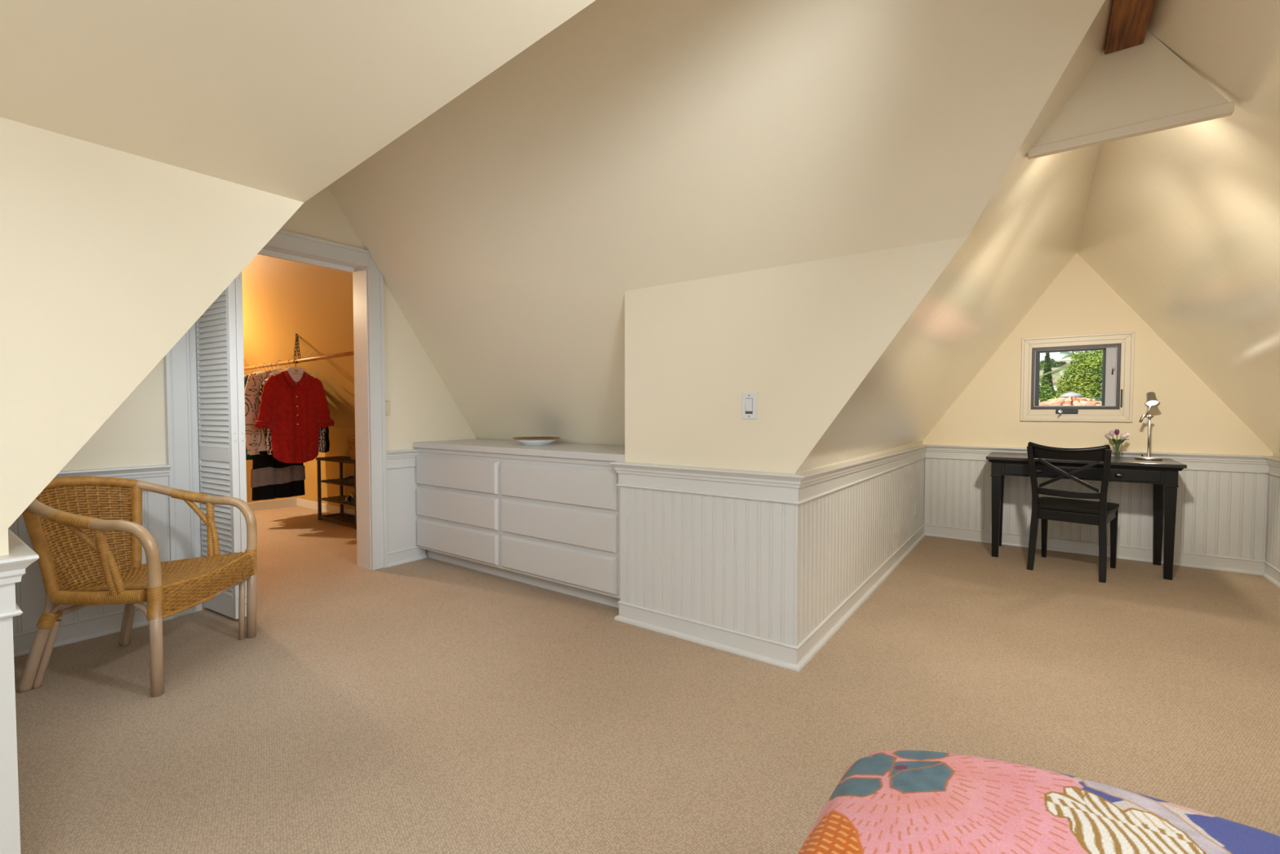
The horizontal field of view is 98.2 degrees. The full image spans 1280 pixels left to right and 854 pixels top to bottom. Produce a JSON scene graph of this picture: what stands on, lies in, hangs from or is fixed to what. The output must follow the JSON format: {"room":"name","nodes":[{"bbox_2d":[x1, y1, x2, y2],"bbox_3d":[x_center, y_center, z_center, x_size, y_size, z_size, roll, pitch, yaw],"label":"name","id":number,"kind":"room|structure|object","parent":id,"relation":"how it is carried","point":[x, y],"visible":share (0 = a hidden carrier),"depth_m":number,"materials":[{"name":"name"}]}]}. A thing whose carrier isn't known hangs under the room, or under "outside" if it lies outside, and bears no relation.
{"room":"bedroom","nodes":[
{"label":"bedroom","id":0,"kind":"room"},
{"bbox_2d":[0,116,303,555],"bbox_3d":[-1.988,0.252,0.316,0.001,1.758,3.364,1,2,36],"label":"wall","id":1,"kind":"structure","parent":0,"point":[108,256],"depth_m":1.28,"materials":[{"name":"beige paint"}]},
{"bbox_2d":[0,554,39,853],"bbox_3d":[-2.136,0.723,0.095,0.057,0.830,2.789,1,2,36],"label":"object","id":2,"kind":"structure","parent":1,"relation":"attached to","point":[12,567],"depth_m":1.19,"materials":[{"name":"white paint"}]},
{"bbox_2d":[8,186,476,634],"bbox_3d":[-2.200,-0.437,3.521,0.020,2.940,2.815,1,2,36],"label":"wall","id":3,"kind":"structure","parent":0,"point":[423,409],"depth_m":3.67,"materials":[{"name":"beige paint"}]},
{"bbox_2d":[13,604,173,657],"bbox_3d":[-2.775,1.007,2.736,0.022,0.101,0.739,1,2,36],"label":"baseboard","id":4,"kind":"structure","parent":3,"relation":"attached to","point":[75,631],"depth_m":2.76,"materials":[{"name":"white paint"}]},
{"bbox_2d":[51,464,170,492],"bbox_3d":[-2.777,0.279,2.715,0.057,0.131,0.739,1,2,36],"label":"trim","id":5,"kind":"structure","parent":3,"relation":"attached to","point":[157,474],"depth_m":2.88,"materials":[{"name":"white paint"}]},
{"bbox_2d":[385,400,390,415],"bbox_3d":[-1.845,-0.138,4.027,0.011,0.116,0.067,1,2,36],"label":"light switch","id":6,"kind":"object","parent":3,"relation":"attached to","point":[387,402],"visible":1,"depth_m":4.03,"materials":[{"name":"beige plastic"}]},
{"bbox_2d":[386,448,418,469],"bbox_3d":[-1.748,0.236,4.134,0.057,0.131,0.315,1,2,36],"label":"trim","id":7,"kind":"structure","parent":3,"relation":"attached to","point":[395,459],"depth_m":4.10,"materials":[{"name":"white paint"}]},
{"bbox_2d":[386,546,426,567],"bbox_3d":[-1.746,0.964,4.154,0.022,0.101,0.315,1,2,36],"label":"baseboard","id":8,"kind":"structure","parent":3,"relation":"attached to","point":[414,553],"depth_m":4.15,"materials":[{"name":"white paint"}]},
{"bbox_2d":[244,359,297,502],"bbox_3d":[-4.918,-0.496,5.470,0.001,2.940,2.780,1,2,36],"label":"wall","id":9,"kind":"structure","parent":0,"point":[248,462],"depth_m":6.23,"materials":[{"name":"brown paint"}]},
{"bbox_2d":[246,497,297,511],"bbox_3d":[-4.900,0.923,5.524,0.016,0.100,2.740,1,2,36],"label":"baseboard","id":10,"kind":"structure","parent":9,"relation":"attached to","point":[281,503],"depth_m":6.41,"materials":[{"name":"white paint"}]},
{"bbox_2d":[0,0,595,202],"bbox_3d":[-1.054,-0.931,-0.128,1.991,0.632,3.802,1,2,36],"label":"ceiling","id":11,"kind":"structure","parent":0,"point":[284,98],"depth_m":1.22,"materials":[{"name":"beige paint"}]},
{"bbox_2d":[297,427,355,509],"bbox_3d":[-2.752,0.495,5.646,3.335,0.948,0.001,1,2,36],"label":"wall","id":12,"kind":"structure","parent":0,"point":[338,439],"depth_m":6.12,"materials":[{"name":"brown paint"}]},
{"bbox_2d":[297,497,355,515],"bbox_3d":[-2.830,0.922,5.705,3.155,0.090,0.016,1,2,36],"label":"baseboard","id":13,"kind":"structure","parent":12,"relation":"attached to","point":[326,508],"depth_m":6.21,"materials":[{"name":"white paint"}]},
{"bbox_2d":[13,505,1279,853],"bbox_3d":[-1.504,1.070,2.994,8.689,0.040,8.427,1,2,36],"label":"floor","id":14,"kind":"structure","parent":0,"point":[428,705],"depth_m":2.09,"materials":[{"name":"beige carpet"}]},
{"bbox_2d":[17,475,257,697],"bbox_3d":[-2.264,0.647,2.479,0.714,0.846,0.649,0,2,-2],"label":"rattan armchair","id":15,"kind":"object","parent":14,"relation":"on","point":[169,588],"visible":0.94,"depth_m":2.43,"materials":[{"name":"brown wicker"}]},
{"bbox_2d":[315,455,356,529],"bbox_3d":[-2.951,0.645,5.610,0.800,0.650,0.266,1,2,36],"label":"shoe rack","id":16,"kind":"object","parent":14,"relation":"on","point":[341,459],"visible":0.66,"depth_m":5.70,"materials":[{"name":"brown wood"}]},
{"bbox_2d":[317,477,354,487],"bbox_3d":[-2.951,0.561,5.607,0.744,0.012,0.262,1,2,36],"label":"shelf","id":17,"kind":"object","parent":16,"relation":"attached to","point":[337,482],"depth_m":5.65,"materials":[{"name":"brown wood"}]},
{"bbox_2d":[317,495,355,506],"bbox_3d":[-2.951,0.746,5.613,0.744,0.012,0.262,1,2,36],"label":"shelf","id":18,"kind":"object","parent":16,"relation":"attached to","point":[337,499],"depth_m":5.66,"materials":[{"name":"brown wood"}]},
{"bbox_2d":[340,475,354,484],"bbox_3d":[-2.871,0.516,5.464,0.245,0.083,0.083,1,2,30],"label":"shoe","id":19,"kind":"object","parent":16,"relation":"on","point":[349,479],"visible":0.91,"depth_m":5.42,"materials":[{"name":"black leather"}]},
{"bbox_2d":[341,491,354,503],"bbox_3d":[-2.858,0.688,5.462,0.245,0.110,0.083,1,2,31],"label":"shoe","id":20,"kind":"object","parent":16,"relation":"on","point":[349,500],"visible":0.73,"depth_m":5.43,"materials":[{"name":"black leather"}]},
{"bbox_2d":[346,435,355,460],"bbox_3d":[-2.752,0.209,5.421,0.201,0.230,0.201,-1,2,-37],"label":"wicker basket","id":21,"kind":"object","parent":16,"relation":"on","point":[351,440],"visible":0.32,"depth_m":5.34,"materials":[{"name":"brown wicker"}]},
{"bbox_2d":[413,439,625,608],"bbox_3d":[-0.730,0.575,3.856,2.030,0.897,0.582,1,2,36],"label":"dresser","id":22,"kind":"object","parent":14,"relation":"on","point":[548,517],"visible":0.71,"depth_m":3.51,"materials":[{"name":"grey paint"}]},
{"bbox_2d":[512,436,559,444],"bbox_3d":[-0.729,0.099,3.913,0.332,0.049,0.332,1,2,36],"label":"bowl","id":23,"kind":"object","parent":22,"relation":"on","point":[524,440],"visible":1,"depth_m":3.81,"materials":[{"name":"white ceramic"}]},
{"bbox_2d":[1026,441,1119,582],"bbox_3d":[3.094,0.562,3.964,0.580,0.916,0.473,-2,2,-44],"label":"desk chair","id":24,"kind":"object","parent":14,"relation":"on","point":[1100,513],"visible":1,"depth_m":3.84,"materials":[{"name":"black paint"}]},
{"bbox_2d":[986,452,1186,580],"bbox_3d":[3.291,0.622,4.191,1.120,0.782,0.555,1,2,36],"label":"desk","id":25,"kind":"object","parent":14,"relation":"on","point":[1162,474],"visible":0.99,"depth_m":3.99,"materials":[{"name":"black paint"}]},
{"bbox_2d":[1134,391,1162,460],"bbox_3d":[3.694,-0.009,4.018,0.152,0.491,0.152,1,2,36],"label":"desk lamp","id":26,"kind":"object","parent":25,"relation":"on","point":[1152,401],"visible":1,"depth_m":4.01,"materials":[{"name":"silver metal"}]},
{"bbox_3d":[3.541,0.177,4.109,0.062,0.112,0.062,1,2,36],"label":"vase","id":27,"kind":"object","parent":25,"relation":"on","visible":0},
{"bbox_2d":[1104,433,1116,454],"bbox_3d":[3.507,0.127,4.126,0.067,0.163,0.079,0,2,-10],"label":"tulip","id":28,"kind":"object","parent":27,"relation":"on","point":[1107,436],"visible":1,"depth_m":4.12,"materials":[{"name":"pink plant"}]},
{"bbox_2d":[1109,430,1116,447],"bbox_3d":[3.539,0.114,4.146,0.049,0.186,0.062,1,2,36],"label":"tulip","id":29,"kind":"object","parent":27,"relation":"on","point":[1111,433],"visible":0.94,"depth_m":4.13,"materials":[{"name":"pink plant"}]},
{"bbox_2d":[1106,428,1121,454],"bbox_3d":[3.521,0.111,4.098,0.050,0.196,0.089,-1,2,-23],"label":"tulip","id":30,"kind":"object","parent":27,"relation":"in","point":[1116,431],"visible":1,"depth_m":4.10,"materials":[{"name":"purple plant"}]},
{"bbox_2d":[1117,433,1125,454],"bbox_3d":[3.548,0.127,4.085,0.089,0.164,0.048,0,2,-15],"label":"tulip","id":31,"kind":"object","parent":27,"relation":"on","point":[1122,435],"visible":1,"depth_m":4.08,"materials":[{"name":"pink plant"}]},
{"bbox_2d":[1118,431,1129,451],"bbox_3d":[3.570,0.122,4.086,0.060,0.174,0.084,0,2,8],"label":"tulip","id":32,"kind":"object","parent":27,"relation":"on","point":[1126,434],"visible":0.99,"depth_m":4.08,"materials":[{"name":"pink plant"}]},
{"bbox_3d":[0.320,0.897,-0.202,1.192,0.500,1.885,1,2,36],"label":"bed","id":33,"kind":"object","parent":14,"relation":"on","visible":0},
{"bbox_2d":[797,749,1279,853],"bbox_3d":[0.320,0.772,-0.206,1.336,0.526,2.029,1,2,36],"label":"quilt","id":34,"kind":"object","parent":33,"relation":"on","point":[893,801],"visible":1,"depth_m":0.73,"materials":[{"name":"fabric"}]},
{"bbox_2d":[241,0,1105,445],"bbox_3d":[-1.495,-0.897,3.874,7.401,2.043,1.393,1,2,36],"label":"ceiling","id":35,"kind":"structure","parent":0,"point":[633,144],"depth_m":2.47,"materials":[{"name":"beige paint"}]},
{"bbox_2d":[293,333,300,364],"bbox_3d":[-3.202,-0.735,5.170,0.038,0.291,0.107,-2,2,-44],"label":"chain","id":36,"kind":"object","parent":35,"relation":"hanging from","point":[297,336],"visible":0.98,"depth_m":5.17,"materials":[{"name":"black metal"}]},
{"bbox_2d":[620,236,968,646],"bbox_3d":[0.549,0.174,2.529,1.612,1.779,0.020,1,2,36],"label":"wall","id":37,"kind":"structure","parent":0,"point":[802,337],"depth_m":2.59,"materials":[{"name":"beige paint"}]},
{"bbox_2d":[609,461,803,506],"bbox_3d":[0.337,0.581,2.783,1.060,0.770,0.237,1,2,36],"label":"trim","id":38,"kind":"structure","parent":37,"relation":"attached to","point":[771,486],"depth_m":2.65,"materials":[{"name":"white paint"}]},
{"bbox_2d":[613,600,799,671],"bbox_3d":[0.342,1.005,2.802,1.030,0.101,0.222,1,2,36],"label":"baseboard","id":39,"kind":"structure","parent":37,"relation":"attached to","point":[776,653],"depth_m":2.68,"materials":[{"name":"white paint"}]},
{"bbox_2d":[742,392,756,418],"bbox_3d":[0.504,-0.097,2.559,0.074,0.120,0.010,1,2,36],"label":"light switch","id":40,"kind":"object","parent":37,"relation":"attached to","point":[748,399],"visible":1,"depth_m":2.56,"materials":[{"name":"white plastic"}]},
{"bbox_2d":[793,440,924,645],"bbox_3d":[1.642,0.595,3.760,0.020,0.863,3.271,1,2,36],"label":"wall","id":41,"kind":"structure","parent":0,"point":[845,535],"depth_m":3.10,"materials":[{"name":"beige paint"}]},
{"bbox_2d":[796,524,925,671],"bbox_3d":[1.646,0.976,3.741,0.022,0.101,3.275,1,2,36],"label":"baseboard","id":42,"kind":"structure","parent":41,"relation":"attached to","point":[816,639],"depth_m":3.10,"materials":[{"name":"white paint"}]},
{"bbox_2d":[795,444,928,504],"bbox_3d":[1.645,0.244,3.723,0.057,0.154,3.310,1,2,36],"label":"trim","id":43,"kind":"structure","parent":41,"relation":"attached to","point":[815,483],"depth_m":3.05,"materials":[{"name":"white paint"}]},
{"bbox_2d":[914,501,916,516],"bbox_3d":[2.339,0.698,4.701,0.008,0.120,0.074,1,2,36],"label":"wall outlet","id":44,"kind":"object","parent":41,"relation":"attached to","point":[915,503],"visible":1,"depth_m":4.68,"materials":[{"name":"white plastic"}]},
{"bbox_2d":[795,0,1112,472],"bbox_3d":[1.953,-0.586,3.252,1.078,1.527,3.670,1,2,36],"label":"ceiling","id":45,"kind":"structure","parent":0,"point":[1028,230],"depth_m":2.72,"materials":[{"name":"beige paint"}]},
{"bbox_2d":[923,253,1272,560],"bbox_3d":[3.506,-0.191,4.479,2.166,2.390,0.160,1,2,36],"label":"wall","id":46,"kind":"structure","parent":0,"point":[1219,513],"depth_m":4.30,"materials":[{"name":"beige paint"}]},
{"bbox_2d":[1020,331,1134,422],"bbox_3d":[3.495,-0.389,4.459,0.703,0.687,0.194,1,2,36],"label":"window","id":47,"kind":"structure","parent":46,"relation":"in","point":[1117,348],"depth_m":4.36,"materials":[{"name":"beige paint"}]},
{"bbox_2d":[924,524,1265,575],"bbox_3d":[3.453,0.955,4.440,2.126,0.101,0.022,1,2,36],"label":"baseboard","id":48,"kind":"structure","parent":46,"relation":"attached to","point":[1246,566],"depth_m":4.31,"materials":[{"name":"white paint"}]},
{"bbox_2d":[924,444,1268,473],"bbox_3d":[3.454,0.240,4.420,2.166,0.120,0.057,1,2,36],"label":"trim","id":49,"kind":"structure","parent":46,"relation":"attached to","point":[1194,461],"depth_m":4.04,"materials":[{"name":"white paint"}]},
{"bbox_2d":[1076,0,1279,453],"bbox_3d":[1.335,-0.781,0.878,1.476,2.092,8.227,1,2,36],"label":"ceiling","id":50,"kind":"structure","parent":0,"point":[1182,224],"depth_m":2.38,"materials":[{"name":"beige paint"}]},
{"bbox_2d":[1104,0,1155,54],"bbox_3d":[0.090,-1.217,-0.237,0.094,0.153,4.942,1,2,36],"label":"ridge beam","id":51,"kind":"structure","parent":50,"relation":"attached to","point":[1129,20],"depth_m":1.65,"materials":[{"name":"brown wood"}]},
{"bbox_2d":[1027,30,1234,159],"bbox_3d":[1.545,-1.118,1.773,0.499,0.382,0.034,1,2,36],"label":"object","id":52,"kind":"structure","parent":51,"relation":"attached to","point":[1144,88],"depth_m":1.76,"materials":[{"name":"beige paint"}]},
{"bbox_2d":[1266,453,1279,569],"bbox_3d":[1.924,0.701,0.496,0.020,0.848,8.227,1,2,36],"label":"wall","id":53,"kind":"structure","parent":0,"point":[1273,546],"depth_m":3.71,"materials":[{"name":"beige paint"}]},
{"bbox_2d":[1262,560,1279,588],"bbox_3d":[3.428,1.011,2.615,0.022,0.101,3.007,1,2,36],"label":"baseboard","id":54,"kind":"structure","parent":53,"relation":"attached to","point":[1271,573],"depth_m":3.69,"materials":[{"name":"white paint"}]},
{"bbox_2d":[1263,455,1279,476],"bbox_3d":[3.436,0.295,2.600,0.057,0.120,3.027,1,2,36],"label":"trim","id":55,"kind":"structure","parent":53,"relation":"attached to","point":[1273,462],"depth_m":3.69,"materials":[{"name":"white paint"}]},
{"label":"wall","id":56,"kind":"structure","parent":0,"visible":0},
{"bbox_2d":[8,528,38,834],"bbox_3d":[-2.158,0.671,1.797,2.092,0.830,0.057,1,2,36],"label":"trim","id":57,"kind":"structure","parent":56,"relation":"attached to","point":[17,546],"depth_m":1.24,"materials":[{"name":"white paint"}]},
{"label":"wall","id":58,"kind":"structure","parent":0,"visible":0},
{"bbox_2d":[195,271,246,619],"bbox_3d":[-2.333,0.002,3.079,0.416,2.060,0.069,1,2,31],"label":"door","id":59,"kind":"structure","parent":58,"relation":"in","point":[220,354],"depth_m":3.00,"materials":[{"name":"white paint"}]},
{"bbox_2d":[164,229,387,617],"bbox_3d":[-2.285,-0.096,3.559,0.218,2.256,1.230,1,2,36],"label":"trim","id":60,"kind":"structure","parent":58,"relation":"attached to","point":[180,362],"depth_m":3.87,"materials":[{"name":"white paint"}]},
{"bbox_2d":[244,351,354,369],"bbox_3d":[-3.185,-0.614,5.160,3.145,0.068,0.033,1,2,36],"label":"closet rod","id":61,"kind":"object","parent":58,"relation":"attached to","point":[352,353],"visible":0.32,"depth_m":5.03,"materials":[{"name":"brown wood"}]},
{"bbox_2d":[256,360,283,375],"bbox_3d":[-3.434,-0.561,5.274,0.012,0.155,0.383,1,2,36],"label":"clothes hanger","id":62,"kind":"object","parent":61,"relation":"hanging from","point":[278,368],"visible":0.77,"depth_m":5.25,"materials":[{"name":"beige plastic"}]},
{"bbox_2d":[244,369,288,455],"bbox_3d":[-3.432,-0.144,5.286,0.083,0.792,0.596,1,2,36],"label":"blouse","id":63,"kind":"object","parent":62,"relation":"hanging from","point":[255,437],"visible":0.26,"depth_m":5.09,"materials":[{"name":"fabric"}]},
{"bbox_2d":[271,358,319,382],"bbox_3d":[-3.218,-0.527,5.187,0.015,0.224,0.402,1,2,36],"label":"clothes hanger","id":64,"kind":"object","parent":61,"relation":"hanging from","point":[295,373],"visible":0.99,"depth_m":5.18,"materials":[{"name":"brown wood"}]},
{"bbox_2d":[253,370,334,463],"bbox_3d":[-3.223,-0.096,5.189,0.115,0.866,0.688,1,2,36],"label":"shirt","id":65,"kind":"object","parent":64,"relation":"hanging from","point":[294,412],"visible":1,"depth_m":5.15,"materials":[{"name":"fabric"}]},
{"bbox_3d":[-3.320,-0.556,5.260,0.012,0.163,0.344,1,2,36],"label":"clothes hanger","id":66,"kind":"object","parent":61,"relation":"hanging from","visible":0},
{"bbox_2d":[258,377,325,454],"bbox_3d":[-3.305,-0.132,5.291,0.095,0.768,0.578,1,2,36],"label":"blouse","id":67,"kind":"object","parent":66,"relation":"hanging from","point":[322,447],"visible":0.13,"depth_m":5.12,"materials":[{"name":"fabric"}]},
{"bbox_3d":[-3.644,-0.565,5.495,0.012,0.155,0.383,1,2,36],"label":"clothes hanger","id":68,"kind":"object","parent":61,"relation":"hanging from","visible":0},
{"bbox_2d":[244,374,248,390],"bbox_3d":[-3.646,-0.142,5.509,0.096,0.797,0.596,1,2,36],"label":"cardigan","id":69,"kind":"object","parent":68,"relation":"hanging from","point":[246,377],"visible":0.02,"depth_m":5.29,"materials":[{"name":"white fabric"}]},
{"bbox_3d":[-3.717,-0.565,5.548,0.012,0.153,0.383,1,2,36],"label":"clothes hanger","id":70,"kind":"object","parent":61,"relation":"hanging from","visible":0},
{"bbox_2d":[245,372,260,459],"bbox_3d":[-3.719,-0.113,5.563,0.100,0.858,0.470,1,2,36],"label":"tunic","id":71,"kind":"object","parent":70,"relation":"hanging from","point":[251,456],"visible":0.02,"depth_m":5.39,"materials":[{"name":"teal fabric"}]},
{"bbox_3d":[-3.453,-0.559,5.418,0.012,0.163,0.344,1,2,36],"label":"clothes hanger","id":72,"kind":"object","parent":61,"relation":"hanging from","visible":0},
{"bbox_2d":[258,426,329,455],"bbox_3d":[-3.428,-0.125,5.468,0.096,0.787,0.682,1,2,36],"label":"jacket","id":73,"kind":"object","parent":72,"relation":"hanging from","point":[326,436],"visible":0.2,"depth_m":5.70,"materials":[{"name":"black fabric"}]},
{"label":"outside","id":74,"kind":"structure","parent":0,"visible":0},
{"bbox_3d":[36.338,1.835,33.134,140.000,3.000,83.800,1,2,36],"label":"ground","id":75,"kind":"structure","parent":74,"visible":0},
{"bbox_2d":[1040,352,1053,399],"bbox_3d":[22.019,0.050,30.026,1.071,8.683,1.034,1,2,36],"label":"cypress tree","id":76,"kind":"object","parent":75,"relation":"on","point":[1047,368],"visible":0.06,"depth_m":29.83,"materials":[{"name":"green plant"}]},
{"bbox_2d":[1039,376,1063,402],"bbox_3d":[13.109,1.056,18.433,2.440,5.456,2.354,0,2,3],"label":"bush","id":77,"kind":"object","parent":75,"relation":"on","point":[1047,388],"visible":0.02,"depth_m":17.95,"materials":[{"name":"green plant"}]},
{"bbox_2d":[1052,381,1077,392],"bbox_3d":[51.185,-2.203,66.608,4.600,6.840,2.600,-2,2,-43],"label":"house","id":78,"kind":"structure","parent":75,"relation":"on","point":[1055,382],"depth_m":65.65,"materials":[{"name":"white paint"}]},
{"bbox_2d":[1039,391,1101,405],"bbox_3d":[8.569,1.655,11.073,4.600,4.700,4.600,1,2,36],"label":"patio umbrella","id":79,"kind":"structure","parent":75,"relation":"on","point":[1071,398],"depth_m":10.72,"materials":[{"name":"brown"}]},
{"bbox_2d":[1039,351,1102,388],"bbox_3d":[14.906,0.618,18.232,3.027,6.346,3.341,1,2,36],"label":"palm tree","id":80,"kind":"object","parent":75,"relation":"on","point":[1063,368],"visible":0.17,"depth_m":18.46,"materials":[{"name":"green plant"}]},
{"bbox_2d":[1050,385,1101,399],"bbox_3d":[13.278,1.209,16.570,2.209,5.262,1.928,1,2,36],"label":"bush","id":81,"kind":"object","parent":75,"relation":"on","point":[1074,385],"visible":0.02,"depth_m":16.43,"materials":[{"name":"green plant"}]},
{"bbox_2d":[1054,350,1102,400],"bbox_3d":[11.991,0.889,14.237,2.299,6.043,2.123,1,2,36],"label":"leafy tree","id":82,"kind":"object","parent":75,"relation":"on","point":[1082,379],"visible":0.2,"depth_m":14.23,"materials":[{"name":"green plant"}]},
{"bbox_2d":[1093,394,1102,401],"bbox_3d":[10.811,1.495,12.700,1.323,4.926,1.333,-1,2,-22],"label":"leafy tree","id":83,"kind":"object","parent":75,"relation":"on","point":[1094,397],"visible":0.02,"depth_m":12.70,"materials":[{"name":"green plant"}]},
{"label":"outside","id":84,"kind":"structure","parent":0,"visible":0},
{"bbox_2d":[1039,359,1088,386],"bbox_3d":[113.787,-13.149,139.496,200.000,24.158,190.000,1,2,36],"label":"hillside","id":85,"kind":"structure","parent":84,"point":[1054,375],"depth_m":141.73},
{"bbox_2d":[1040,357,1054,368],"bbox_3d":[126.758,-11.318,172.258,5.016,20.846,5.054,1,2,36],"label":"tree","id":86,"kind":"object","parent":85,"relation":"on","point":[1052,360],"visible":0.22,"depth_m":171.36,"materials":[{"name":"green plant"}]},
{"bbox_2d":[1050,360,1067,367],"bbox_3d":[114.446,-9.130,151.471,4.827,17.735,4.937,1,2,36],"label":"tree","id":87,"kind":"object","parent":85,"relation":"on","point":[1059,363],"visible":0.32,"depth_m":150.60,"materials":[{"name":"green plant"}]},
{"bbox_2d":[1057,363,1077,378],"bbox_3d":[68.759,-7.009,88.315,3.000,6.528,4.600,1,2,27],"label":"house","id":88,"kind":"structure","parent":85,"relation":"on","point":[1068,363],"depth_m":87.65,"materials":[{"name":"white paint"}]},
{"bbox_3d":[-3.563,-0.563,5.436,0.012,0.153,0.383,1,2,36],"label":"clothes hanger","id":89,"kind":"object","parent":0,"visible":0},
{"bbox_2d":[250,454,305,500],"bbox_3d":[-3.563,0.079,5.456,0.111,1.238,0.477,1,2,36],"label":"dress","id":90,"kind":"object","parent":89,"relation":"hanging from","point":[271,478],"visible":0.47,"depth_m":5.41,"materials":[{"name":"black fabric"}]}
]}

